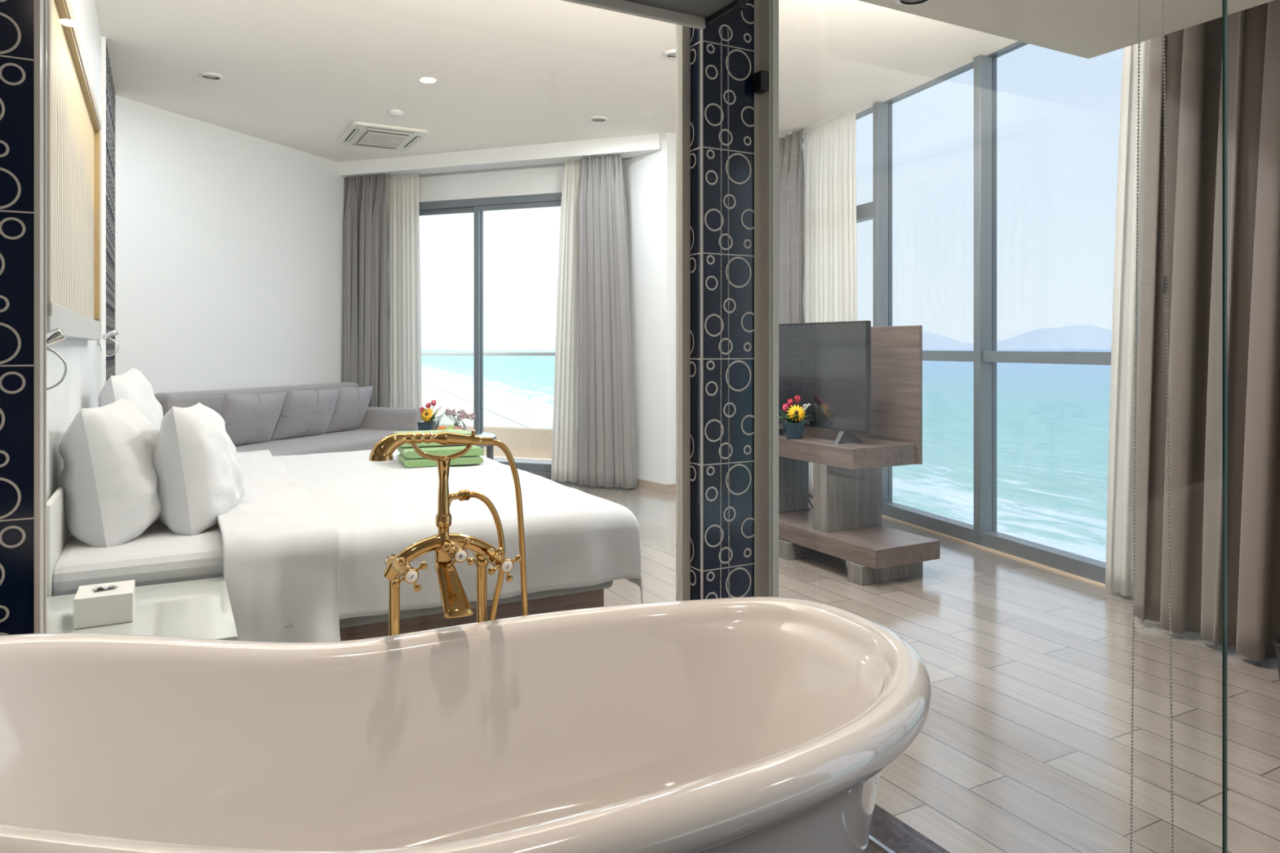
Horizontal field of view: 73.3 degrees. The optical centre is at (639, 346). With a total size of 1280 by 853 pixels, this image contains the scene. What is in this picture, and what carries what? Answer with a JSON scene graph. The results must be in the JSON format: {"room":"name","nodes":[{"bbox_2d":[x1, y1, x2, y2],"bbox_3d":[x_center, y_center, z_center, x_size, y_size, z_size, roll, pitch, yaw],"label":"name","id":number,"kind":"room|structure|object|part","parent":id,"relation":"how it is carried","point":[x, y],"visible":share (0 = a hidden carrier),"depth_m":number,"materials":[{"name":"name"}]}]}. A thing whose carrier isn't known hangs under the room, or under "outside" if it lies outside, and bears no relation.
{"room":"hotel room","nodes":[
{"label":"hotel room","id":0,"kind":"room"},
{"bbox_2d":[0,0,44,635],"bbox_3d":[-1.723,-0.010,1.605,1.003,2.520,0.074,0,0,-28],"label":"tiled wall","id":1,"kind":"structure","parent":0,"point":[21,21],"depth_m":1.80,"materials":[{"name":"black tile"}]},
{"bbox_2d":[46,0,101,501],"bbox_3d":[-2.662,-0.287,4.008,0.141,3.075,5.026,0,0,-29],"label":"wall","id":2,"kind":"structure","parent":0,"point":[81,387],"depth_m":3.53,"materials":[{"name":"white paint"}]},
{"bbox_2d":[46,328,66,390],"bbox_3d":[-1.441,0.030,2.074,0.100,0.151,0.044,0,0,-29],"label":"reading lamp","id":3,"kind":"object","parent":2,"relation":"attached to","point":[56,335],"visible":0.44,"depth_m":2.08,"materials":[{"name":"silver metal"}]},
{"bbox_2d":[46,0,101,340],"bbox_3d":[-2.057,-0.550,3.128,0.056,1.040,2.200,0,0,-29],"label":"headboard panel","id":4,"kind":"object","parent":2,"relation":"attached to","point":[73,122],"visible":0.76,"depth_m":2.90,"materials":[{"name":"light wood"},{"name":"white painted wood"}]},
{"bbox_3d":[-2.057,-0.072,3.128,0.055,0.085,2.200,0,0,-29],"label":"rail","id":5,"kind":"part","parent":4,"relation":"part of","materials":[{"name":"grey"}]},
{"bbox_2d":[97,328,118,356],"bbox_3d":[-2.940,-0.019,4.754,0.100,0.151,0.044,0,0,-29],"label":"reading lamp","id":6,"kind":"object","parent":2,"relation":"attached to","point":[108,335],"visible":0.94,"depth_m":4.75,"materials":[{"name":"silver metal"}]},
{"bbox_2d":[101,36,115,390],"bbox_3d":[-3.464,-0.287,5.610,0.024,3.075,1.246,0,0,-29],"label":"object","id":7,"kind":"object","parent":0,"point":[108,92],"visible":0.61,"depth_m":5.32,"materials":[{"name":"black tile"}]},
{"bbox_2d":[115,94,344,394],"bbox_3d":[-3.396,-0.287,7.541,0.120,3.075,3.150,0,0,20],"label":"wall","id":8,"kind":"structure","parent":0,"point":[229,243],"depth_m":7.14,"materials":[{"name":"white paint"}]},
{"bbox_2d":[338,133,660,177],"bbox_3d":[-1.368,-1.758,8.038,3.350,0.135,0.230,0,0,20],"label":"curtain box","id":9,"kind":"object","parent":8,"relation":"attached to","point":[632,146],"depth_m":7.91,"materials":[{"name":"white paint"}]},
{"bbox_2d":[342,173,389,407],"bbox_3d":[-2.713,-0.231,8.499,0.497,2.929,0.322,0,0,0],"label":"curtain","id":10,"kind":"object","parent":9,"relation":"hanging from","point":[366,223],"visible":0.72,"depth_m":8.43,"materials":[{"name":"grey fabric"}]},
{"bbox_2d":[386,173,422,408],"bbox_3d":[-2.334,-0.231,8.457,0.415,2.929,0.202,0,0,0],"label":"sheer curtain","id":11,"kind":"object","parent":9,"relation":"hanging from","point":[404,339],"visible":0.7,"depth_m":8.43,"materials":[{"name":"white fabric"}]},
{"bbox_2d":[551,160,581,482],"bbox_3d":[-0.615,-0.231,7.823,0.404,2.929,0.159,0,0,0],"label":"sheer curtain","id":12,"kind":"object","parent":9,"relation":"hanging from","point":[565,445],"visible":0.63,"depth_m":7.83,"materials":[{"name":"white fabric"}]},
{"bbox_2d":[578,153,636,488],"bbox_3d":[-0.287,-0.231,7.608,0.520,2.929,0.298,0,0,0],"label":"curtain","id":13,"kind":"object","parent":9,"relation":"hanging from","point":[606,437],"visible":1,"depth_m":7.55,"materials":[{"name":"grey fabric"}]},
{"bbox_2d":[44,0,690,633],"bbox_3d":[-0.580,-0.013,2.284,1.656,2.514,0.044,0,0,-29],"label":"frame","id":14,"kind":"structure","parent":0,"point":[682,33],"depth_m":2.65,"materials":[{"name":"clear glass"}]},
{"bbox_2d":[868,835,895,852],"bbox_3d":[0.805,1.242,1.746,0.012,0.016,2.100,0,0,-28],"label":"trim","id":15,"kind":"structure","parent":14,"relation":"attached to","point":[875,842],"depth_m":2.13,"materials":[{"name":"silver metal"}]},
{"bbox_2d":[869,804,950,852],"bbox_3d":[0.842,1.244,1.823,0.120,0.012,2.200,0,0,-28],"label":"trim","id":16,"kind":"structure","parent":14,"relation":"attached to","point":[886,828],"depth_m":2.17,"materials":[{"name":"stone"}]},
{"bbox_2d":[418,163,564,202],"bbox_3d":[-1.177,-0.287,8.330,3.510,3.075,0.150,0,0,20],"label":"wall","id":17,"kind":"structure","parent":0,"point":[546,178],"depth_m":8.34,"materials":[{"name":"white paint"}]},
{"bbox_2d":[418,192,561,478],"bbox_3d":[-1.456,-0.100,8.426,2.140,2.700,0.120,0,0,20],"label":"window frame","id":18,"kind":"structure","parent":17,"relation":"in","point":[477,206],"depth_m":8.44,"materials":[{"name":"grey metal"}]},
{"bbox_2d":[483,455,551,463],"bbox_3d":[-0.963,1.327,9.050,4.800,0.145,1.350,0,0,20],"label":"floor","id":19,"kind":"structure","parent":0,"point":[522,460],"depth_m":9.51,"materials":[{"name":"beige"}]},
{"bbox_2d":[421,351,555,458],"bbox_3d":[-0.763,0.653,9.600,4.800,1.203,0.141,0,0,20],"label":"parapet","id":20,"kind":"object","parent":19,"relation":"on","point":[526,442],"visible":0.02,"depth_m":9.76,"materials":[{"name":"stone"}]},
{"bbox_3d":[-0.766,0.080,9.590,4.800,0.056,0.056,0,0,20],"label":"handrail","id":21,"kind":"part","parent":20,"relation":"part of","materials":[{"name":"grey metal"}]},
{"bbox_2d":[94,0,1023,161],"bbox_3d":[-0.209,-1.900,3.477,7.636,0.150,11.143,0,0,0],"label":"ceiling","id":22,"kind":"structure","parent":0,"point":[473,74],"depth_m":5.56,"materials":[{"name":"white paint"}]},
{"bbox_2d":[198,71,223,79],"bbox_3d":[-2.888,-1.819,5.790,0.150,0.012,0.150,0,0,0],"label":"recessed light","id":23,"kind":"object","parent":22,"relation":"in","point":[208,75],"visible":1,"depth_m":5.78,"materials":[{"name":"white"}]},
{"bbox_2d":[337,120,429,151],"bbox_3d":[-2.229,-1.804,7.438,0.620,0.042,0.800,0,0,-29],"label":"air conditioner","id":24,"kind":"object","parent":22,"relation":"attached to","point":[361,134],"visible":1,"depth_m":7.33,"materials":[{"name":"white plastic"}]},
{"bbox_2d":[356,130,408,147],"bbox_3d":[-2.229,-1.790,7.438,0.528,0.013,0.584,0,0,0],"label":"grille","id":25,"kind":"object","parent":24,"relation":"attached to","point":[369,139],"depth_m":7.40,"materials":[{"name":"grey plastic"}]},
{"bbox_2d":[387,109,403,116],"bbox_3d":[-1.897,-1.807,6.675,0.120,0.036,0.120,0,0,0],"label":"smoke detector","id":26,"kind":"object","parent":22,"relation":"attached to","point":[394,113],"visible":1,"depth_m":6.64,"materials":[{"name":"white plastic"}]},
{"bbox_2d":[589,115,608,121],"bbox_3d":[-0.331,-1.819,6.882,0.150,0.012,0.150,0,0,0],"label":"recessed light","id":27,"kind":"object","parent":22,"relation":"in","point":[597,118],"visible":1,"depth_m":6.87,"materials":[{"name":"white"}]},
{"bbox_2d":[663,48,675,58],"bbox_3d":[0.222,-1.819,5.355,0.150,0.012,0.150,0,0,0],"label":"recessed light","id":28,"kind":"object","parent":22,"relation":"in","point":[672,53],"visible":0.59,"depth_m":5.34,"materials":[{"name":"white metal"}]},
{"bbox_2d":[778,128,804,324],"bbox_3d":[1.202,-0.291,7.523,0.381,3.049,0.798,0,0,0],"label":"curtain","id":29,"kind":"object","parent":22,"relation":"hanging from","point":[791,164],"visible":0.25,"depth_m":7.26,"materials":[{"name":"grey fabric"}]},
{"bbox_2d":[803,108,857,495],"bbox_3d":[1.518,-0.291,6.875,0.308,3.049,0.808,0,0,0],"label":"sheer curtain","id":30,"kind":"object","parent":22,"relation":"hanging from","point":[829,206],"visible":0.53,"depth_m":6.85,"materials":[{"name":"white fabric"}]},
{"bbox_2d":[1105,39,1150,596],"bbox_3d":[2.528,-0.291,3.917,0.345,3.049,0.941,0,0,0],"label":"sheer curtain","id":31,"kind":"object","parent":22,"relation":"hanging from","point":[1119,532],"visible":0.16,"depth_m":4.25,"materials":[{"name":"white fabric"}]},
{"bbox_2d":[1133,0,1279,661],"bbox_3d":[2.481,-0.296,3.396,0.494,3.039,1.066,0,0,0],"label":"curtain","id":32,"kind":"object","parent":22,"relation":"hanging from","point":[1193,55],"visible":0.82,"depth_m":3.63,"materials":[{"name":"brown fabric"}]},
{"bbox_2d":[621,132,675,484],"bbox_3d":[0.506,-0.287,8.027,1.350,3.075,0.975,0,0,-29],"label":"wall column","id":33,"kind":"structure","parent":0,"point":[649,179],"depth_m":7.47,"materials":[{"name":"white paint"}]},
{"bbox_2d":[636,478,675,493],"bbox_3d":[0.597,1.212,7.795,1.275,0.075,0.509,0,0,-29],"label":"baseboard","id":34,"kind":"structure","parent":33,"relation":"attached to","point":[648,485],"depth_m":7.41,"materials":[{"name":"brown wood"}]},
{"bbox_2d":[561,0,746,29],"bbox_3d":[-0.467,-1.107,2.112,1.655,0.325,0.178,0,0,-28],"label":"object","id":35,"kind":"structure","parent":0,"point":[689,13],"depth_m":2.46,"materials":[{"name":"grey"}]},
{"bbox_2d":[720,26,729,598],"bbox_3d":[0.253,-0.005,2.561,0.032,1.895,0.020,0,0,0],"label":"chain","id":36,"kind":"object","parent":35,"relation":"hanging from","point":[721,133],"visible":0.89,"depth_m":2.56,"materials":[{"name":"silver metal"}]},
{"bbox_3d":[0.253,-0.025,2.561,0.031,1.850,0.001,0,0,-29],"label":"cord","id":37,"kind":"part","parent":36,"relation":"part of","materials":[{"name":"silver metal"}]},
{"bbox_2d":[689,0,754,599],"bbox_3d":[0.241,-0.010,2.706,0.198,2.520,0.134,0,0,-28],"label":"tiled pillar","id":38,"kind":"structure","parent":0,"point":[705,63],"depth_m":2.65,"materials":[{"name":"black tile"}]},
{"bbox_2d":[752,0,1227,852],"bbox_3d":[0.699,-0.015,2.129,0.070,2.505,1.394,0,0,-29],"label":"glass partition","id":39,"kind":"structure","parent":38,"relation":"attached to","point":[766,75],"depth_m":2.69,"materials":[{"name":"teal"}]},
{"bbox_2d":[547,478,1279,852],"bbox_3d":[-0.211,1.307,4.267,6.401,0.126,11.001,0,0,-29],"label":"floor","id":40,"kind":"structure","parent":0,"point":[1023,745],"depth_m":2.96,"materials":[{"name":"brown wood"}]},
{"bbox_2d":[46,577,238,640],"bbox_3d":[-1.333,0.980,2.267,0.460,0.540,0.633,0,0,-29],"label":"nightstand","id":41,"kind":"object","parent":40,"relation":"on","point":[197,608],"visible":0.2,"depth_m":2.29,"materials":[{"name":"white wood"}]},
{"bbox_2d":[73,579,134,629],"bbox_3d":[-1.396,0.665,2.246,0.128,0.088,0.140,0,0,-28],"label":"tissue box","id":42,"kind":"object","parent":41,"relation":"on","point":[113,602],"visible":1,"depth_m":2.19,"materials":[{"name":"white"}]},
{"bbox_2d":[154,382,425,456],"bbox_3d":[-2.838,0.800,7.290,1.000,0.900,2.200,0,0,20],"label":"sofa","id":43,"kind":"object","parent":40,"relation":"on","point":[378,423],"visible":0.17,"depth_m":7.21,"materials":[{"name":"grey fabric"}]},
{"bbox_2d":[217,391,286,445],"bbox_3d":[-3.088,0.575,6.775,0.239,0.446,0.653,0,0,20],"label":"cushion","id":44,"kind":"object","parent":43,"relation":"on","point":[249,419],"visible":0.86,"depth_m":6.71,"materials":[{"name":"grey fabric"}]},
{"bbox_3d":[-3.204,0.740,7.424,0.220,0.780,2.200,0,0,20],"label":"backrest","id":45,"kind":"part","parent":43,"relation":"part of","materials":[{"name":"grey fabric"}]},
{"bbox_2d":[271,388,339,440],"bbox_3d":[-2.864,0.575,7.396,0.239,0.446,0.653,0,0,20],"label":"cushion","id":46,"kind":"object","parent":43,"relation":"on","point":[303,413],"visible":1,"depth_m":7.27,"materials":[{"name":"grey fabric"}]},
{"bbox_2d":[235,428,399,456],"bbox_3d":[-2.774,0.863,7.158,0.790,0.165,1.995,0,0,20],"label":"seat cushion","id":47,"kind":"object","parent":43,"relation":"on","point":[360,439],"depth_m":7.07,"materials":[{"name":"grey fabric"}]},
{"bbox_2d":[324,386,373,432],"bbox_3d":[-2.682,0.575,7.893,0.238,0.441,0.513,0,0,20],"label":"cushion","id":48,"kind":"object","parent":43,"relation":"on","point":[352,403],"visible":0.91,"depth_m":7.80,"materials":[{"name":"grey fabric"}]},
{"bbox_3d":[-2.449,0.858,8.213,0.900,0.545,0.200,0,0,20],"label":"arm","id":49,"kind":"part","parent":43,"relation":"part of","materials":[{"name":"grey fabric"}]},
{"bbox_2d":[46,448,643,642],"bbox_3d":[-1.393,0.850,3.922,1.945,0.800,2.550,0,0,-29],"label":"bed","id":50,"kind":"object","parent":40,"relation":"on","point":[304,551],"visible":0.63,"depth_m":3.01,"materials":[{"name":"white fabric"}]},
{"bbox_3d":[-2.248,0.850,3.479,0.018,0.800,2.340,0,0,-29],"label":"headboard","id":51,"kind":"part","parent":50,"relation":"part of","materials":[{"name":"white"}]},
{"bbox_2d":[58,397,161,547],"bbox_3d":[-1.814,0.425,2.996,0.321,0.464,0.620,0,0,-20],"label":"bed pillow","id":52,"kind":"object","parent":50,"relation":"on","point":[108,478],"visible":0.83,"depth_m":2.75,"materials":[{"name":"white fabric"}]},
{"bbox_2d":[97,366,163,431],"bbox_3d":[-2.392,0.386,4.071,0.284,0.569,0.641,0,0,-23],"label":"bed pillow","id":53,"kind":"object","parent":50,"relation":"on","point":[132,385],"visible":0.38,"depth_m":3.92,"materials":[{"name":"white fabric"}]},
{"bbox_3d":[-1.437,0.693,3.919,1.865,0.115,2.300,0,0,-29],"label":"mattress","id":54,"kind":"part","parent":50,"relation":"part of","materials":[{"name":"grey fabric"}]},
{"bbox_2d":[152,402,244,535],"bbox_3d":[-1.625,0.434,3.167,0.296,0.469,0.617,0,0,-19],"label":"bed pillow","id":55,"kind":"object","parent":50,"relation":"on","point":[200,476],"visible":0.91,"depth_m":2.92,"materials":[{"name":"white fabric"}]},
{"bbox_2d":[397,444,484,467],"bbox_3d":[-1.057,0.571,4.546,0.407,0.087,0.306,0,0,-23],"label":"folded towel","id":56,"kind":"object","parent":50,"relation":"on","point":[408,456],"visible":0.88,"depth_m":4.43,"materials":[{"name":"green fabric"}]},
{"bbox_2d":[392,429,471,447],"bbox_3d":[-1.113,0.492,4.630,0.388,0.062,0.266,0,0,-26],"label":"folded towel","id":57,"kind":"object","parent":56,"relation":"on","point":[457,431],"visible":0.18,"depth_m":4.63,"materials":[{"name":"green fabric"}]},
{"bbox_2d":[272,448,643,627],"bbox_3d":[-1.194,0.867,4.058,1.465,0.522,2.452,0,0,-29],"label":"duvet","id":58,"kind":"object","parent":50,"relation":"on","point":[330,555],"depth_m":3.17,"materials":[{"name":"white fabric"}]},
{"bbox_2d":[368,430,528,635],"bbox_3d":[-0.413,0.722,1.972,0.390,1.054,0.220,0,0,-29],"label":"tap","id":59,"kind":"object","parent":40,"relation":"on","point":[446,546],"visible":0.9,"depth_m":1.97,"materials":[{"name":"gold metal"}]},
{"bbox_3d":[-0.511,0.487,1.871,0.076,0.076,0.118,0,0,-29],"label":"cross handle","id":60,"kind":"part","parent":59,"relation":"part of","materials":[{"name":"gold metal"}]},
{"bbox_3d":[-0.426,0.547,1.956,0.067,0.102,0.130,0,0,-29],"label":"spout","id":61,"kind":"part","parent":59,"relation":"part of","materials":[{"name":"gold metal"}]},
{"bbox_3d":[-0.420,0.459,1.938,0.072,0.072,0.118,0,0,-28],"label":"cross handle","id":62,"kind":"part","parent":59,"relation":"part of","materials":[{"name":"gold metal"}]},
{"bbox_3d":[-0.323,0.490,1.967,0.080,0.081,0.118,0,0,-29],"label":"cross handle","id":63,"kind":"part","parent":59,"relation":"part of","materials":[{"name":"gold metal"}]},
{"bbox_2d":[0,596,932,852],"bbox_3d":[-0.332,0.860,1.531,1.938,0.768,0.958,0,0,-28],"label":"bathtub","id":64,"kind":"object","parent":40,"relation":"on","point":[743,724],"visible":1,"depth_m":1.77,"materials":[{"name":"white ceramic"}]},
{"bbox_2d":[470,431,496,460],"bbox_3d":[-1.570,0.996,7.148,0.744,0.508,0.744,0,0,20],"label":"coffee table","id":65,"kind":"object","parent":40,"relation":"on","point":[490,449],"visible":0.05,"depth_m":7.26,"materials":[{"name":"white glass"}]},
{"bbox_2d":[417,400,442,431],"bbox_3d":[-1.761,0.592,7.151,0.243,0.299,0.219,0,0,20],"label":"flower pot","id":66,"kind":"object","parent":65,"relation":"on","point":[428,423],"visible":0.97,"depth_m":7.11,"materials":[{"name":"blue plant"}]},
{"bbox_3d":[-1.760,0.683,7.153,0.132,0.115,0.132,0,0,20],"label":"pot","id":67,"kind":"part","parent":66,"relation":"part of","materials":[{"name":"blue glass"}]},
{"bbox_2d":[431,410,466,430],"bbox_3d":[-1.553,0.631,7.019,0.295,0.220,0.294,0,0,20],"label":"fruit bowl","id":68,"kind":"object","parent":65,"relation":"on","point":[446,411],"visible":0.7,"depth_m":7.02,"materials":[{"name":"clear glass"}]},
{"bbox_2d":[437,426,446,430],"bbox_3d":[-1.613,0.686,7.015,0.084,0.075,0.083,0,0,20],"label":"fruit","id":69,"kind":"object","parent":68,"relation":"in","point":[440,428],"visible":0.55,"depth_m":6.99,"materials":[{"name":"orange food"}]},
{"bbox_2d":[453,426,462,429],"bbox_3d":[-1.493,0.686,7.024,0.076,0.068,0.075,0,0,20],"label":"fruit","id":70,"kind":"object","parent":68,"relation":"in","point":[455,427],"visible":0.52,"depth_m":7.00,"materials":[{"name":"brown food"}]},
{"bbox_2d":[444,408,475,426],"bbox_3d":[-1.523,0.632,7.195,0.282,0.218,0.140,0,0,20],"label":"bunch","id":71,"kind":"object","parent":65,"relation":"on","point":[463,415],"visible":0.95,"depth_m":7.19,"materials":[{"name":"pink plant"}]},
{"bbox_3d":[-1.545,0.614,7.211,0.190,0.078,0.065,0,0,20],"label":"stem","id":72,"kind":"part","parent":71,"relation":"part of","materials":[{"name":"green plant"}]},
{"bbox_3d":[-1.271,1.030,7.287,0.044,0.440,0.044,0,0,20],"label":"leg","id":73,"kind":"part","parent":65,"relation":"part of","materials":[{"name":"grey"}]},
{"bbox_2d":[778,325,940,586],"bbox_3d":[1.058,0.565,5.288,0.585,1.370,1.655,0,0,-28],"label":"stand","id":74,"kind":"object","parent":40,"relation":"on","point":[844,522],"visible":0.65,"depth_m":4.93,"materials":[{"name":"brown wood"}]},
{"bbox_2d":[778,428,784,435],"bbox_3d":[0.836,0.536,5.441,0.142,0.035,0.254,0,0,-28],"label":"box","id":75,"kind":"object","parent":74,"relation":"on","point":[780,430],"visible":0.2,"depth_m":5.40,"materials":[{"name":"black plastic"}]},
{"bbox_2d":[778,395,810,439],"bbox_3d":[0.926,0.424,5.184,0.212,0.260,0.211,0,0,0],"label":"flower pot","id":76,"kind":"object","parent":74,"relation":"on","point":[793,428],"visible":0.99,"depth_m":5.14,"materials":[{"name":"blue plant"}]},
{"bbox_3d":[0.925,0.504,5.191,0.115,0.100,0.115,0,0,0],"label":"pot","id":77,"kind":"part","parent":76,"relation":"part of","materials":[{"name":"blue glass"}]},
{"bbox_2d":[778,320,871,444],"bbox_3d":[1.016,0.205,5.297,0.200,0.700,1.120,0,0,-28],"label":"television","id":78,"kind":"object","parent":74,"relation":"on","point":[828,365],"visible":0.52,"depth_m":5.07,"materials":[{"name":"black plastic"}]},
{"bbox_2d":[778,426,916,470],"bbox_3d":[1.030,0.613,5.396,0.480,0.115,1.400,0,0,-29],"label":"shelf","id":79,"kind":"object","parent":74,"relation":"attached to","point":[817,446],"depth_m":4.88,"materials":[{"name":"brown wood"}]},
{"bbox_3d":[1.252,0.275,5.516,0.025,0.790,1.440,0,0,-28],"label":"panel","id":80,"kind":"part","parent":74,"relation":"part of","materials":[{"name":"brown wood"}]},
{"bbox_2d":[778,507,940,569],"bbox_3d":[1.077,1.100,5.173,0.470,0.100,1.435,0,0,-29],"label":"shelf","id":81,"kind":"object","parent":74,"relation":"attached to","point":[870,545],"depth_m":4.71,"materials":[{"name":"brown wood"}]},
{"bbox_2d":[808,493,1105,587],"bbox_3d":[2.069,1.246,5.493,0.031,0.008,5.180,0,0,-19],"label":"trim","id":82,"kind":"structure","parent":40,"relation":"on","point":[1083,579],"depth_m":5.16,"materials":[{"name":"wood"}]},
{"bbox_2d":[1272,636,1279,681],"bbox_3d":[2.442,1.173,3.163,0.182,0.153,0.182,0,0,-29],"label":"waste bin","id":83,"kind":"object","parent":40,"relation":"on","point":[1276,641],"visible":1,"depth_m":3.19,"materials":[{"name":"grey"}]},
{"bbox_2d":[858,0,1274,58],"bbox_3d":[0.800,-1.546,0.884,4.850,0.553,3.990,0,0,-29],"label":"ceiling","id":84,"kind":"structure","parent":0,"point":[1086,28],"depth_m":3.32,"materials":[{"name":"beige paint"}]},
{"bbox_2d":[893,0,931,5],"bbox_3d":[0.996,-1.264,3.112,0.150,0.012,0.150,0,0,0],"label":"recessed light","id":85,"kind":"object","parent":84,"relation":"in","point":[898,2],"visible":1,"depth_m":3.16,"materials":[{"name":"white metal"}]},
{"bbox_3d":[0.663,-1.157,1.985,0.044,0.227,1.415,0,0,-28],"label":"roller blind","id":86,"kind":"object","parent":84,"relation":"hanging from","visible":0},
{"bbox_2d":[1129,0,1173,852],"bbox_3d":[0.928,-0.040,1.560,0.044,2.465,0.076,0,0,0],"label":"glass panel edge","id":87,"kind":"object","parent":86,"relation":"hanging from","point":[1164,279],"visible":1,"depth_m":1.54,"materials":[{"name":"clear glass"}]},
{"label":"outside","id":88,"kind":"structure","parent":0,"visible":0},
{"bbox_2d":[421,348,1111,562],"bbox_3d":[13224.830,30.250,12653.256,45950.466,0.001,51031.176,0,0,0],"label":"sea","id":89,"kind":"structure","parent":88,"point":[1053,420],"depth_m":297.82,"materials":[{"name":"liquid"}]},
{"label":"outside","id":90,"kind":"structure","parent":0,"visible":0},
{"bbox_2d":[421,381,528,427],"bbox_3d":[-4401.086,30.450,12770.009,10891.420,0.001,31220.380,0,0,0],"label":"beach","id":91,"kind":"structure","parent":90,"point":[444,399],"depth_m":422.05,"materials":[{"name":"beige sand"}]},
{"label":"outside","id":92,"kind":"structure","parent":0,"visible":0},
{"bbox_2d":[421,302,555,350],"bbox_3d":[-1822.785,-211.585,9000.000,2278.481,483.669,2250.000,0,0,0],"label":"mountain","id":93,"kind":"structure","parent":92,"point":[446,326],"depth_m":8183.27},
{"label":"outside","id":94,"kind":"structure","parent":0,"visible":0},
{"bbox_2d":[922,331,1012,349],"bbox_3d":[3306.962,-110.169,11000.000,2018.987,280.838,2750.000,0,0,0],"label":"mountain","id":95,"kind":"structure","parent":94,"point":[931,340],"depth_m":8883.94},
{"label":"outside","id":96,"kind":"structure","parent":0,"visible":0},
{"bbox_2d":[996,324,1111,349],"bbox_3d":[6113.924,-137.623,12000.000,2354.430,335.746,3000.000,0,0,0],"label":"mountain","id":97,"kind":"structure","parent":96,"point":[1073,336],"depth_m":8883.94},
{"bbox_3d":[2.811,-0.288,3.415,0.600,3.075,0.080,0,0,-29],"label":"wall","id":98,"kind":"structure","parent":0,"visible":0},
{"bbox_2d":[802,40,1111,584],"bbox_3d":[2.400,-0.287,4.783,0.130,3.075,6.820,0,0,-19],"label":"window","id":99,"kind":"structure","parent":98,"relation":"in","point":[984,356],"depth_m":5.40,"materials":[{"name":"grey metal"}]},
{"bbox_3d":[2.427,-1.822,4.781,0.080,0.006,6.800,0,0,-19],"label":"rail","id":100,"kind":"part","parent":99,"relation":"part of","materials":[{"name":"grey metal"}]},
{"bbox_3d":[2.389,1.204,4.768,0.100,0.092,6.800,0,0,-19],"label":"rail","id":101,"kind":"part","parent":99,"relation":"part of","materials":[{"name":"grey metal"}]}
]}

